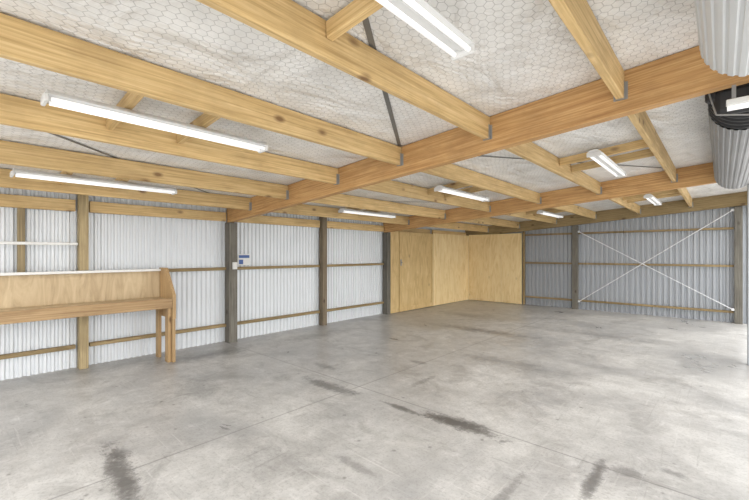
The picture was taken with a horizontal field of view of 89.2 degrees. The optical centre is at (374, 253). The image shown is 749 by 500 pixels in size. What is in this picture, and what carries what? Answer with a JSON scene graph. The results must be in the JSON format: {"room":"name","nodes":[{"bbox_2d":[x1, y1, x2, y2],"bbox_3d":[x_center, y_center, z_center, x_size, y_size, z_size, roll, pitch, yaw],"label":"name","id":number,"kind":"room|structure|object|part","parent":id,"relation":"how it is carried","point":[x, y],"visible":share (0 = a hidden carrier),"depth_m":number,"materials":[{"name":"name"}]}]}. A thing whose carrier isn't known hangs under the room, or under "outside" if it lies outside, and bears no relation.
{"room":"farm building","nodes":[
{"label":"farm building","id":0,"kind":"room"},
{"bbox_2d":[0,187,464,380],"bbox_3d":[-1.182,0.337,8.067,0.028,2.326,12.520,0,0,42],"label":"wall","id":1,"kind":"structure","parent":0,"point":[116,241],"depth_m":6.11,"materials":[{"name":"white metal"}]},
{"bbox_2d":[238,254,249,264],"bbox_3d":[-2.317,0.100,6.754,0.008,0.200,0.240,0,0,42],"label":"notice","id":2,"kind":"object","parent":1,"relation":"attached to","point":[243,259],"visible":1,"depth_m":6.75,"materials":[{"name":"white paper"}]},
{"bbox_2d":[239,255,248,263],"bbox_3d":[-2.315,0.100,6.752,0.001,0.160,0.200,0,0,42],"label":"print","id":3,"kind":"object","parent":2,"relation":"attached to","point":[243,259],"depth_m":6.75,"materials":[{"name":"white paper"}]},
{"bbox_2d":[432,230,465,234],"bbox_3d":[2.348,-0.630,11.818,0.050,0.150,1.940,0,0,42],"label":"rail","id":4,"kind":"object","parent":1,"relation":"attached to","point":[433,231],"visible":0.58,"depth_m":11.71,"materials":[{"name":"brown wood"}]},
{"bbox_2d":[0,0,746,225],"bbox_3d":[1.405,-1.109,5.691,7.400,0.596,12.900,0,0,42],"label":"ceiling","id":5,"kind":"structure","parent":0,"point":[525,53],"depth_m":2.46,"materials":[{"name":"white fabric"}]},
{"bbox_2d":[49,133,207,192],"bbox_3d":[-2.581,-0.959,3.847,0.035,0.216,4.720,0,0,6],"label":"strap","id":6,"kind":"object","parent":5,"relation":"attached to","point":[49,133],"visible":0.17,"depth_m":3.48,"materials":[{"name":"metal"}]},
{"bbox_2d":[362,18,400,144],"bbox_3d":[-0.054,-1.202,1.898,0.035,0.088,4.049,0,-1,9],"label":"strap","id":7,"kind":"object","parent":5,"relation":"attached to","point":[366,23],"visible":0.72,"depth_m":2.79,"materials":[{"name":"metal"}]},
{"bbox_2d":[479,156,660,167],"bbox_3d":[2.328,-1.185,4.848,4.161,0.075,0.036,-1,0,-20],"label":"strap","id":8,"kind":"object","parent":5,"relation":"attached to","point":[479,156],"visible":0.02,"depth_m":4.69,"materials":[{"name":"metal"}]},
{"bbox_2d":[694,0,748,76],"bbox_3d":[0.776,-1.080,0.594,0.515,0.430,3.477,0,0,42],"label":"roller door","id":9,"kind":"structure","parent":5,"relation":"attached to","point":[722,25],"depth_m":1.59,"materials":[{"name":"metal"}]},
{"bbox_2d":[0,300,748,499],"bbox_3d":[1.267,1.575,5.614,7.200,0.150,13.200,0,0,42],"label":"floor","id":10,"kind":"structure","parent":0,"point":[465,399],"depth_m":3.55,"materials":[{"name":"concrete"}]},
{"bbox_2d":[77,194,88,369],"bbox_3d":[-3.833,0.338,4.997,0.120,2.324,0.100,0,0,42],"label":"wall post","id":11,"kind":"object","parent":10,"relation":"on","point":[82,200],"visible":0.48,"depth_m":4.95,"materials":[{"name":"beige wood"}]},
{"bbox_2d":[0,241,77,244],"bbox_3d":[-4.489,-0.130,4.270,0.025,0.035,1.852,0,0,42],"label":"rail","id":12,"kind":"object","parent":11,"relation":"attached to","point":[1,242],"visible":1,"depth_m":4.65,"materials":[{"name":"white metal"}]},
{"bbox_2d":[0,267,175,362],"bbox_3d":[-3.928,0.850,4.393,0.525,1.300,2.890,0,0,42],"label":"workbench","id":13,"kind":"object","parent":10,"relation":"on","point":[49,295],"visible":1,"depth_m":4.86,"materials":[{"name":"brown wood"}]},
{"bbox_3d":[-4.120,0.440,4.538,0.015,0.380,2.845,0,0,42],"label":"panel","id":14,"kind":"part","parent":13,"relation":"part of","materials":[{"name":"brown wood"}]},
{"bbox_2d":[0,297,165,311],"bbox_3d":[-3.956,0.646,4.388,0.480,0.028,2.845,0,0,42],"label":"countertop","id":15,"kind":"structure","parent":13,"relation":"on","point":[152,298],"depth_m":4.76,"materials":[{"name":"brown wood"}]},
{"bbox_3d":[-3.763,0.678,4.212,0.038,0.133,2.845,0,0,42],"label":"rail","id":16,"kind":"part","parent":13,"relation":"part of","materials":[{"name":"brown wood"}]},
{"bbox_3d":[-3.153,1.121,5.549,0.100,0.758,0.044,0,0,42],"label":"leg","id":17,"kind":"part","parent":13,"relation":"part of","materials":[{"name":"brown wood"}]},
{"bbox_3d":[-2.968,0.549,5.444,0.525,0.698,0.042,0,0,42],"label":"panel","id":18,"kind":"part","parent":13,"relation":"part of","materials":[{"name":"brown wood"}]},
{"bbox_3d":[-2.876,1.081,5.296,0.110,0.838,0.044,0,0,42],"label":"leg","id":19,"kind":"part","parent":13,"relation":"part of","materials":[{"name":"brown wood"}]},
{"bbox_2d":[225,222,236,342],"bbox_3d":[-2.450,0.483,6.496,0.150,2.034,0.150,0,0,42],"label":"wall post","id":20,"kind":"object","parent":10,"relation":"on","point":[230,227],"visible":1,"depth_m":6.43,"materials":[{"name":"grey wood"}]},
{"bbox_2d":[89,201,225,220],"bbox_3d":[-3.171,-0.630,5.774,0.050,0.150,1.890,0,0,42],"label":"rail","id":21,"kind":"object","parent":20,"relation":"on","point":[94,207],"visible":1,"depth_m":5.63,"materials":[{"name":"brown wood"}]},
{"bbox_2d":[89,323,225,346],"bbox_3d":[-3.175,1.210,5.777,0.060,0.050,1.890,0,0,42],"label":"rail","id":22,"kind":"object","parent":20,"relation":"attached to","point":[110,341],"depth_m":5.55,"materials":[{"name":"brown wood"}]},
{"bbox_2d":[168,267,225,271],"bbox_3d":[-3.175,0.250,5.777,0.060,0.050,1.890,0,0,42],"label":"rail","id":23,"kind":"object","parent":20,"relation":"attached to","point":[212,268],"depth_m":6.09,"materials":[{"name":"brown wood"}]},
{"bbox_2d":[232,262,236,268],"bbox_3d":[-2.367,0.200,6.447,0.038,0.120,0.080,0,0,42],"label":"wall switch","id":24,"kind":"object","parent":20,"relation":"attached to","point":[234,264],"visible":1,"depth_m":6.43,"materials":[{"name":"white plastic"}]},
{"bbox_2d":[237,215,319,227],"bbox_3d":[-1.796,-0.630,7.280,0.050,0.150,1.890,0,0,42],"label":"rail","id":25,"kind":"object","parent":20,"relation":"on","point":[260,219],"visible":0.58,"depth_m":7.28,"materials":[{"name":"brown wood"}]},
{"bbox_2d":[237,265,319,269],"bbox_3d":[-1.799,0.250,7.283,0.060,0.050,1.890,0,0,42],"label":"rail","id":26,"kind":"object","parent":20,"relation":"attached to","point":[288,266],"depth_m":7.17,"materials":[{"name":"brown wood"}]},
{"bbox_2d":[227,46,748,222],"bbox_3d":[-0.006,-0.939,4.264,6.782,0.806,0.090,0,0,42],"label":"rafter","id":27,"kind":"object","parent":20,"relation":"on","point":[683,75],"visible":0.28,"depth_m":3.01,"materials":[{"name":"brown wood"}]},
{"bbox_2d":[273,204,409,224],"bbox_3d":[-0.549,-0.782,7.523,0.085,0.193,3.990,0,0,42],"label":"purlin","id":28,"kind":"object","parent":27,"relation":"attached to","point":[302,209],"visible":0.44,"depth_m":7.21,"materials":[{"name":"brown wood"}]},
{"bbox_2d":[311,194,445,218],"bbox_3d":[0.186,-0.859,6.852,0.085,0.193,3.990,0,0,42],"label":"purlin","id":29,"kind":"object","parent":27,"relation":"attached to","point":[343,200],"visible":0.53,"depth_m":6.71,"materials":[{"name":"brown wood"}]},
{"bbox_2d":[359,180,490,211],"bbox_3d":[0.953,-0.938,6.151,0.085,0.193,3.990,0,0,42],"label":"purlin","id":30,"kind":"object","parent":27,"relation":"attached to","point":[391,187],"visible":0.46,"depth_m":5.89,"materials":[{"name":"brown wood"}]},
{"bbox_2d":[427,182,469,194],"bbox_3d":[1.189,-1.017,5.686,0.927,0.160,0.045,0,0,42],"label":"nogging","id":31,"kind":"object","parent":30,"relation":"attached to","point":[456,185],"visible":0.54,"depth_m":5.69,"materials":[{"name":"brown wood"}]},
{"bbox_2d":[445,186,484,197],"bbox_3d":[1.526,-1.017,6.055,0.927,0.160,0.045,0,0,42],"label":"nogging","id":32,"kind":"object","parent":30,"relation":"attached to","point":[473,189],"visible":0.42,"depth_m":6.04,"materials":[{"name":"brown wood"}]},
{"bbox_2d":[434,185,488,201],"bbox_3d":[1.390,-0.930,5.906,0.144,0.078,1.474,0,0,42],"label":"lamp","id":33,"kind":"object","parent":32,"relation":"attached to","point":[439,188],"visible":1,"depth_m":5.77,"materials":[{"name":"white plastic"}]},
{"bbox_2d":[422,164,541,203],"bbox_3d":[1.674,-1.013,5.493,0.085,0.193,3.990,0,0,42],"label":"purlin","id":34,"kind":"object","parent":27,"relation":"attached to","point":[452,172],"visible":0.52,"depth_m":5.28,"materials":[{"name":"brown wood"}]},
{"bbox_2d":[505,142,601,194],"bbox_3d":[2.389,-1.087,4.840,0.085,0.193,3.990,0,0,42],"label":"purlin","id":35,"kind":"object","parent":27,"relation":"attached to","point":[530,151],"visible":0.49,"depth_m":4.50,"materials":[{"name":"brown wood"}]},
{"bbox_2d":[559,139,647,165],"bbox_3d":[2.627,-1.166,4.372,0.934,0.160,0.045,0,0,42],"label":"nogging","id":36,"kind":"object","parent":35,"relation":"attached to","point":[639,144],"visible":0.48,"depth_m":4.30,"materials":[{"name":"brown wood"}]},
{"bbox_2d":[571,149,653,171],"bbox_3d":[2.964,-1.166,4.742,0.934,0.160,0.045,0,0,42],"label":"nogging","id":37,"kind":"object","parent":35,"relation":"attached to","point":[645,153],"visible":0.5,"depth_m":4.67,"materials":[{"name":"brown wood"}]},
{"bbox_2d":[586,149,625,177],"bbox_3d":[2.829,-1.079,4.593,0.144,0.078,1.474,0,0,42],"label":"lamp","id":38,"kind":"object","parent":37,"relation":"attached to","point":[598,156],"visible":1,"depth_m":4.43,"materials":[{"name":"white plastic"}]},
{"bbox_2d":[548,0,627,101],"bbox_3d":[0.363,-1.162,1.165,0.085,0.193,3.990,0,0,42],"label":"purlin","id":39,"kind":"object","parent":27,"relation":"attached to","point":[577,16],"visible":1,"depth_m":2.01,"materials":[{"name":"brown wood"}]},
{"bbox_2d":[726,85,748,110],"bbox_3d":[2.220,-0.947,2.231,0.230,0.163,0.050,0,0,42],"label":"strip light","id":40,"kind":"object","parent":27,"relation":"hanging from","point":[735,103],"visible":1,"depth_m":2.27,"materials":[{"name":"white plastic"}]},
{"bbox_2d":[319,217,326,325],"bbox_3d":[-1.082,0.338,8.010,0.120,2.324,0.120,0,0,42],"label":"wall post","id":41,"kind":"object","parent":10,"relation":"on","point":[323,220],"visible":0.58,"depth_m":7.96,"materials":[{"name":"grey wood"}]},
{"bbox_2d":[237,310,319,324],"bbox_3d":[-1.799,1.210,7.283,0.060,0.050,1.890,0,0,42],"label":"rail","id":42,"kind":"object","parent":41,"relation":"attached to","point":[317,311],"depth_m":7.20,"materials":[{"name":"brown wood"}]},
{"bbox_2d":[327,301,383,311],"bbox_3d":[-0.424,1.210,8.790,0.060,0.050,1.890,0,0,42],"label":"rail","id":43,"kind":"object","parent":41,"relation":"attached to","point":[381,302],"depth_m":8.73,"materials":[{"name":"brown wood"}]},
{"bbox_2d":[327,263,383,266],"bbox_3d":[-0.424,0.250,8.790,0.060,0.050,1.890,0,0,42],"label":"rail","id":44,"kind":"object","parent":41,"relation":"attached to","point":[363,264],"depth_m":8.71,"materials":[{"name":"brown wood"}]},
{"bbox_2d":[383,232,389,313],"bbox_3d":[0.301,0.483,9.509,0.150,2.034,0.130,0,0,42],"label":"wall post","id":45,"kind":"object","parent":10,"relation":"on","point":[386,236],"visible":1,"depth_m":9.45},
{"bbox_2d":[327,221,383,231],"bbox_3d":[-0.420,-0.630,8.786,0.050,0.150,1.890,0,0,42],"label":"rail","id":46,"kind":"object","parent":45,"relation":"on","point":[330,224],"visible":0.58,"depth_m":8.71,"materials":[{"name":"brown wood"}]},
{"bbox_2d":[399,228,429,233],"bbox_3d":[0.956,-0.630,10.293,0.050,0.150,1.890,0,0,42],"label":"rail","id":47,"kind":"object","parent":45,"relation":"on","point":[415,230],"visible":0.28,"depth_m":10.51,"materials":[{"name":"brown wood"}]},
{"bbox_2d":[383,162,715,232],"bbox_3d":[2.745,-0.939,7.277,6.782,0.806,0.090,0,0,42],"label":"rafter","id":48,"kind":"object","parent":45,"relation":"on","point":[701,174],"visible":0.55,"depth_m":6.49,"materials":[{"name":"brown wood"}]},
{"bbox_2d":[427,222,488,231],"bbox_3d":[2.219,-0.782,10.554,0.085,0.193,4.040,0,0,42],"label":"purlin","id":49,"kind":"object","parent":48,"relation":"attached to","point":[459,226],"visible":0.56,"depth_m":10.88,"materials":[{"name":"brown wood"}]},
{"bbox_2d":[462,217,519,228],"bbox_3d":[2.954,-0.859,9.883,0.085,0.193,4.040,0,0,42],"label":"purlin","id":50,"kind":"object","parent":48,"relation":"attached to","point":[488,221],"visible":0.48,"depth_m":10.20,"materials":[{"name":"brown wood"}]},
{"bbox_2d":[507,212,556,223],"bbox_3d":[3.721,-0.938,9.182,0.085,0.193,4.040,0,0,42],"label":"purlin","id":51,"kind":"object","parent":48,"relation":"attached to","point":[543,218],"visible":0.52,"depth_m":9.56,"materials":[{"name":"brown wood"}]},
{"bbox_2d":[554,204,596,218],"bbox_3d":[4.442,-1.013,8.524,0.085,0.193,4.040,0,0,42],"label":"purlin","id":52,"kind":"object","parent":48,"relation":"attached to","point":[574,209],"visible":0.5,"depth_m":8.84,"materials":[{"name":"brown wood"}]},
{"bbox_2d":[526,208,557,213],"bbox_3d":[3.933,-1.017,8.691,0.927,0.160,0.045,0,0,42],"label":"nogging","id":53,"kind":"object","parent":52,"relation":"attached to","point":[547,209],"visible":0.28,"depth_m":8.74,"materials":[{"name":"brown wood"}]},
{"bbox_2d":[534,210,565,215],"bbox_3d":[4.270,-1.017,9.060,0.927,0.160,0.045,0,0,42],"label":"nogging","id":54,"kind":"object","parent":52,"relation":"attached to","point":[554,211],"visible":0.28,"depth_m":9.03,"materials":[{"name":"brown wood"}]},
{"bbox_2d":[537,210,562,217],"bbox_3d":[4.135,-0.930,8.912,0.144,0.078,1.474,0,0,42],"label":"lamp","id":55,"kind":"object","parent":54,"relation":"attached to","point":[543,212],"visible":1,"depth_m":8.75,"materials":[{"name":"white plastic"}]},
{"bbox_2d":[628,111,677,182],"bbox_3d":[3.115,-1.162,4.177,0.085,0.193,3.990,0,0,42],"label":"purlin","id":56,"kind":"object","parent":48,"relation":"attached to","point":[641,121],"visible":0.48,"depth_m":3.79,"materials":[{"name":"brown wood"}]},
{"bbox_2d":[390,231,398,312],"bbox_3d":[0.511,0.455,9.629,0.012,2.070,0.320,0,0,42],"label":"plywood panel","id":57,"kind":"object","parent":10,"relation":"on","point":[394,236],"visible":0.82,"depth_m":9.62,"materials":[{"name":"beige wood"}]},
{"bbox_2d":[399,232,432,311],"bbox_3d":[1.166,0.455,10.304,0.105,2.060,1.540,0,0,42],"label":"door","id":58,"kind":"structure","parent":10,"relation":"on","point":[415,249],"depth_m":10.28,"materials":[{"name":"brown wood"}]},
{"bbox_2d":[433,233,468,305],"bbox_3d":[2.377,0.445,11.673,0.012,2.090,2.095,0,0,42],"label":"plywood panel","id":59,"kind":"object","parent":10,"relation":"on","point":[450,252],"visible":1,"depth_m":11.60,"materials":[{"name":"beige wood"}]},
{"bbox_2d":[469,234,500,301],"bbox_3d":[3.496,0.435,12.081,1.089,2.110,0.013,0,0,42],"label":"plywood panel","id":60,"kind":"object","parent":10,"relation":"on","point":[484,250],"visible":1,"depth_m":12.05,"materials":[{"name":"beige wood"}]},
{"bbox_2d":[501,233,521,303],"bbox_3d":[4.136,0.435,11.496,0.635,2.110,0.013,0,0,42],"label":"plywood panel","id":61,"kind":"object","parent":10,"relation":"on","point":[511,244],"visible":1,"depth_m":11.48,"materials":[{"name":"beige wood"}]},
{"bbox_2d":[523,232,524,304],"bbox_3d":[4.445,0.417,11.304,0.050,2.166,0.090,0,0,42],"label":"wall post","id":62,"kind":"object","parent":10,"relation":"on","point":[523,232],"visible":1,"depth_m":11.27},
{"bbox_2d":[572,225,578,308],"bbox_3d":[5.469,0.363,10.349,0.130,2.273,0.130,0,0,42],"label":"wall post","id":63,"kind":"object","parent":10,"relation":"on","point":[575,236],"visible":1,"depth_m":10.30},
{"bbox_2d":[525,296,571,300],"bbox_3d":[4.954,1.260,10.852,1.300,0.050,0.055,0,0,42],"label":"rail","id":64,"kind":"object","parent":63,"relation":"attached to","point":[525,296],"depth_m":10.80,"materials":[{"name":"brown wood"}]},
{"bbox_2d":[525,262,571,263],"bbox_3d":[4.954,0.260,10.852,1.300,0.050,0.055,0,0,42],"label":"rail","id":65,"kind":"object","parent":63,"relation":"attached to","point":[525,262],"depth_m":10.84,"materials":[{"name":"wood"}]},
{"bbox_2d":[525,233,571,235],"bbox_3d":[4.954,-0.560,10.852,1.300,0.050,0.055,0,0,42],"label":"rail","id":66,"kind":"object","parent":63,"relation":"attached to","point":[547,233],"depth_m":10.80,"materials":[{"name":"brown wood"}]},
{"bbox_2d":[578,227,733,233],"bbox_3d":[6.670,-0.560,9.284,3.070,0.050,0.055,0,0,42],"label":"rail","id":67,"kind":"object","parent":63,"relation":"attached to","point":[720,228],"depth_m":9.08,"materials":[{"name":"brown wood"}]},
{"bbox_2d":[578,263,733,266],"bbox_3d":[6.670,0.260,9.284,3.070,0.050,0.055,0,0,42],"label":"rail","id":68,"kind":"object","parent":63,"relation":"attached to","point":[636,264],"depth_m":9.08,"materials":[{"name":"brown wood"}]},
{"bbox_2d":[579,299,733,312],"bbox_3d":[6.670,1.260,9.284,3.070,0.050,0.055,0,0,42],"label":"rail","id":69,"kind":"object","parent":63,"relation":"attached to","point":[593,301],"depth_m":9.09,"materials":[{"name":"brown wood"}]},
{"bbox_2d":[734,206,742,323],"bbox_3d":[7.839,0.241,8.184,0.130,2.519,0.130,0,0,42],"label":"wall post","id":70,"kind":"object","parent":10,"relation":"on","point":[738,211],"visible":1,"depth_m":8.14,"materials":[{"name":"grey wood"}]},
{"bbox_2d":[465,191,746,235],"bbox_3d":[5.530,-0.939,10.327,6.782,0.806,0.090,0,0,42],"label":"rafter","id":71,"kind":"object","parent":70,"relation":"on","point":[740,198],"visible":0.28,"depth_m":9.40,"materials":[{"name":"brown wood"}]},
{"bbox_2d":[609,197,640,213],"bbox_3d":[5.157,-1.087,7.872,0.085,0.193,4.040,0,0,42],"label":"purlin","id":72,"kind":"object","parent":71,"relation":"attached to","point":[632,206],"visible":0.52,"depth_m":8.17,"materials":[{"name":"brown wood"}]},
{"bbox_2d":[677,188,692,207],"bbox_3d":[5.883,-1.162,7.209,0.085,0.193,4.040,0,0,42],"label":"purlin","id":73,"kind":"object","parent":71,"relation":"attached to","point":[684,192],"visible":0.58,"depth_m":7.45,"materials":[{"name":"brown wood"}]},
{"bbox_2d":[623,189,678,199],"bbox_3d":[5.371,-1.166,7.378,0.934,0.160,0.045,0,0,42],"label":"nogging","id":74,"kind":"object","parent":73,"relation":"attached to","point":[673,190],"visible":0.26,"depth_m":7.32,"materials":[{"name":"brown wood"}]},
{"bbox_2d":[627,192,680,202],"bbox_3d":[5.708,-1.166,7.747,0.934,0.160,0.045,0,0,42],"label":"nogging","id":75,"kind":"object","parent":73,"relation":"attached to","point":[678,193],"visible":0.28,"depth_m":7.68,"materials":[{"name":"brown wood"}]},
{"bbox_2d":[644,194,661,205],"bbox_3d":[5.573,-1.079,7.598,0.144,0.078,1.474,0,0,42],"label":"lamp","id":76,"kind":"object","parent":75,"relation":"attached to","point":[649,197],"visible":1,"depth_m":7.44,"materials":[{"name":"white plastic"}]},
{"bbox_2d":[578,231,733,310],"bbox_3d":[6.621,0.300,9.223,3.070,1.850,0.020,0,0,42],"label":"rod","id":77,"kind":"object","parent":70,"relation":"attached to","point":[732,309],"visible":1,"depth_m":9.05,"materials":[{"name":"metal"}]},
{"bbox_2d":[578,209,733,301],"bbox_3d":[6.636,0.165,9.240,3.070,2.280,0.020,0,0,42],"label":"rod","id":78,"kind":"object","parent":70,"relation":"attached to","point":[731,209],"visible":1,"depth_m":9.05,"materials":[{"name":"metal"}]},
{"bbox_2d":[747,184,748,364],"bbox_3d":[5.116,0.233,5.113,0.140,2.533,0.120,0,0,42],"label":"post","id":79,"kind":"object","parent":10,"relation":"on","point":[747,184],"visible":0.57,"depth_m":5.11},
{"bbox_2d":[705,83,748,188],"bbox_3d":[3.644,-1.063,3.731,0.510,0.445,3.905,0,0,42],"label":"roller door","id":80,"kind":"structure","parent":79,"relation":"attached to","point":[729,130],"depth_m":3.04,"materials":[{"name":"white metal"}]},
{"bbox_2d":[708,110,748,188],"bbox_3d":[3.741,-1.080,3.904,0.410,0.410,3.320,0,0,42],"label":"curtain","id":81,"kind":"object","parent":80,"relation":"hanging from","point":[730,146],"depth_m":3.53,"materials":[{"name":"silver metal"}]},
{"bbox_3d":[-5.134,0.488,3.557,0.150,2.025,0.120,0,0,42],"label":"wall post","id":82,"kind":"object","parent":10,"relation":"on","visible":0},
{"bbox_2d":[0,194,75,211],"bbox_3d":[-4.516,-0.630,4.300,0.050,0.150,1.800,0,0,42],"label":"rail","id":83,"kind":"object","parent":82,"relation":"on","point":[6,200],"visible":1,"depth_m":4.67,"materials":[{"name":"brown wood"}]},
{"bbox_2d":[0,344,75,359],"bbox_3d":[-4.520,1.210,4.304,0.060,0.050,1.800,0,0,42],"label":"rail","id":84,"kind":"object","parent":82,"relation":"attached to","point":[67,347],"depth_m":4.67,"materials":[{"name":"brown wood"}]},
{"bbox_3d":[-2.757,-0.939,1.252,6.780,0.290,0.090,-6,-4,42],"label":"rafter","id":85,"kind":"object","parent":82,"relation":"on","visible":0},
{"bbox_2d":[0,168,251,210],"bbox_3d":[-3.300,-0.782,4.510,0.085,0.193,3.990,0,0,42],"label":"purlin","id":86,"kind":"object","parent":85,"relation":"attached to","point":[187,197],"visible":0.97,"depth_m":4.73,"materials":[{"name":"brown wood"}]},
{"bbox_2d":[0,140,288,199],"bbox_3d":[-2.565,-0.859,3.839,0.085,0.193,3.990,0,0,42],"label":"purlin","id":87,"kind":"object","parent":85,"relation":"attached to","point":[11,153],"visible":1,"depth_m":3.86,"materials":[{"name":"brown wood"}]},
{"bbox_2d":[58,171,72,183],"bbox_3d":[-3.159,-0.862,3.927,0.946,0.161,0.045,0,0,42],"label":"nogging","id":88,"kind":"object","parent":87,"relation":"attached to","point":[62,172],"visible":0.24,"depth_m":3.99,"materials":[{"name":"brown wood"}]},
{"bbox_2d":[111,178,128,189],"bbox_3d":[-2.821,-0.862,4.296,0.946,0.161,0.045,0,0,42],"label":"nogging","id":89,"kind":"object","parent":87,"relation":"attached to","point":[116,179],"visible":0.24,"depth_m":4.36,"materials":[{"name":"brown wood"}]},
{"bbox_2d":[10,168,176,194],"bbox_3d":[-2.957,-0.775,4.147,0.144,0.078,1.474,0,0,42],"label":"lamp","id":90,"kind":"object","parent":89,"relation":"attached to","point":[23,173],"visible":1,"depth_m":4.02,"materials":[{"name":"white plastic"}]},
{"bbox_2d":[0,93,339,184],"bbox_3d":[-1.798,-0.938,3.138,0.085,0.193,3.990,0,0,42],"label":"purlin","id":91,"kind":"object","parent":85,"relation":"attached to","point":[15,111],"visible":0.98,"depth_m":3.05,"materials":[{"name":"brown wood"}]},
{"bbox_2d":[0,13,402,165],"bbox_3d":[-1.077,-1.013,2.480,0.085,0.193,3.990,0,0,42],"label":"purlin","id":92,"kind":"object","parent":85,"relation":"attached to","point":[21,41],"visible":1,"depth_m":2.26,"materials":[{"name":"brown wood"}]},
{"bbox_2d":[106,92,143,129],"bbox_3d":[-1.664,-1.017,2.562,0.927,0.160,0.045,0,0,42],"label":"nogging","id":93,"kind":"object","parent":92,"relation":"attached to","point":[129,100],"visible":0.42,"depth_m":2.53,"materials":[{"name":"brown wood"}]},
{"bbox_2d":[176,113,220,143],"bbox_3d":[-1.327,-1.017,2.931,0.927,0.160,0.045,0,0,42],"label":"nogging","id":94,"kind":"object","parent":92,"relation":"attached to","point":[204,120],"visible":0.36,"depth_m":2.90,"materials":[{"name":"brown wood"}]},
{"bbox_2d":[40,89,267,152],"bbox_3d":[-1.462,-0.930,2.783,0.144,0.078,1.474,0,0,42],"label":"lamp","id":95,"kind":"object","parent":94,"relation":"attached to","point":[56,99],"visible":1,"depth_m":2.61,"materials":[{"name":"white plastic"}]},
{"bbox_2d":[196,0,491,140],"bbox_3d":[-0.362,-1.087,1.827,0.085,0.193,3.990,0,0,42],"label":"purlin","id":96,"kind":"object","parent":85,"relation":"attached to","point":[288,22],"visible":1,"depth_m":2.05,"materials":[{"name":"brown wood"}]},
{"bbox_2d":[326,0,383,40],"bbox_3d":[-0.041,-1.150,1.757,0.521,0.128,0.045,0,0,42],"label":"nogging","id":97,"kind":"object","parent":96,"relation":"attached to","point":[357,11],"visible":1,"depth_m":1.81,"materials":[{"name":"brown wood"}]},
{"bbox_3d":[-0.378,-1.150,1.388,0.516,0.090,0.045,-6,-4,42],"label":"nogging","id":98,"kind":"object","parent":96,"relation":"attached to","visible":0},
{"bbox_2d":[375,0,474,60],"bbox_3d":[-0.024,-1.079,1.469,0.144,0.078,1.474,0,0,42],"label":"lamp","id":99,"kind":"object","parent":98,"relation":"attached to","point":[420,15],"visible":1,"depth_m":1.77,"materials":[{"name":"white plastic"}]},
{"bbox_3d":[-4.520,0.250,4.304,0.060,0.050,1.800,0,0,42],"label":"wall girt","id":100,"kind":"structure","parent":82,"relation":"attached to","visible":0},
{"bbox_2d":[17,208,24,271],"bbox_3d":[-4.264,-0.165,4.584,0.055,0.776,0.070,0,0,42],"label":"stud","id":101,"kind":"object","parent":100,"relation":"on","point":[20,211],"visible":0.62,"depth_m":4.56,"materials":[{"name":"brown wood"}]},
{"bbox_2d":[505,205,746,323],"bbox_3d":[5.551,0.079,10.417,6.750,2.842,0.036,0,0,42],"label":"wall","id":102,"kind":"structure","parent":0,"point":[643,284],"depth_m":9.38,"materials":[{"name":"grey metal"}]},
{"bbox_3d":[0.031,-0.862,7.420,0.943,0.090,0.045,-6,-4,42],"label":"nogging","id":103,"kind":"object","parent":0,"visible":0},
{"bbox_2d":[338,208,395,217],"bbox_3d":[-0.104,-0.775,7.271,0.144,0.078,1.474,0,0,42],"label":"lamp","id":104,"kind":"object","parent":103,"relation":"attached to","point":[343,210],"visible":1,"depth_m":7.16,"materials":[{"name":"white plastic"}]}
]}

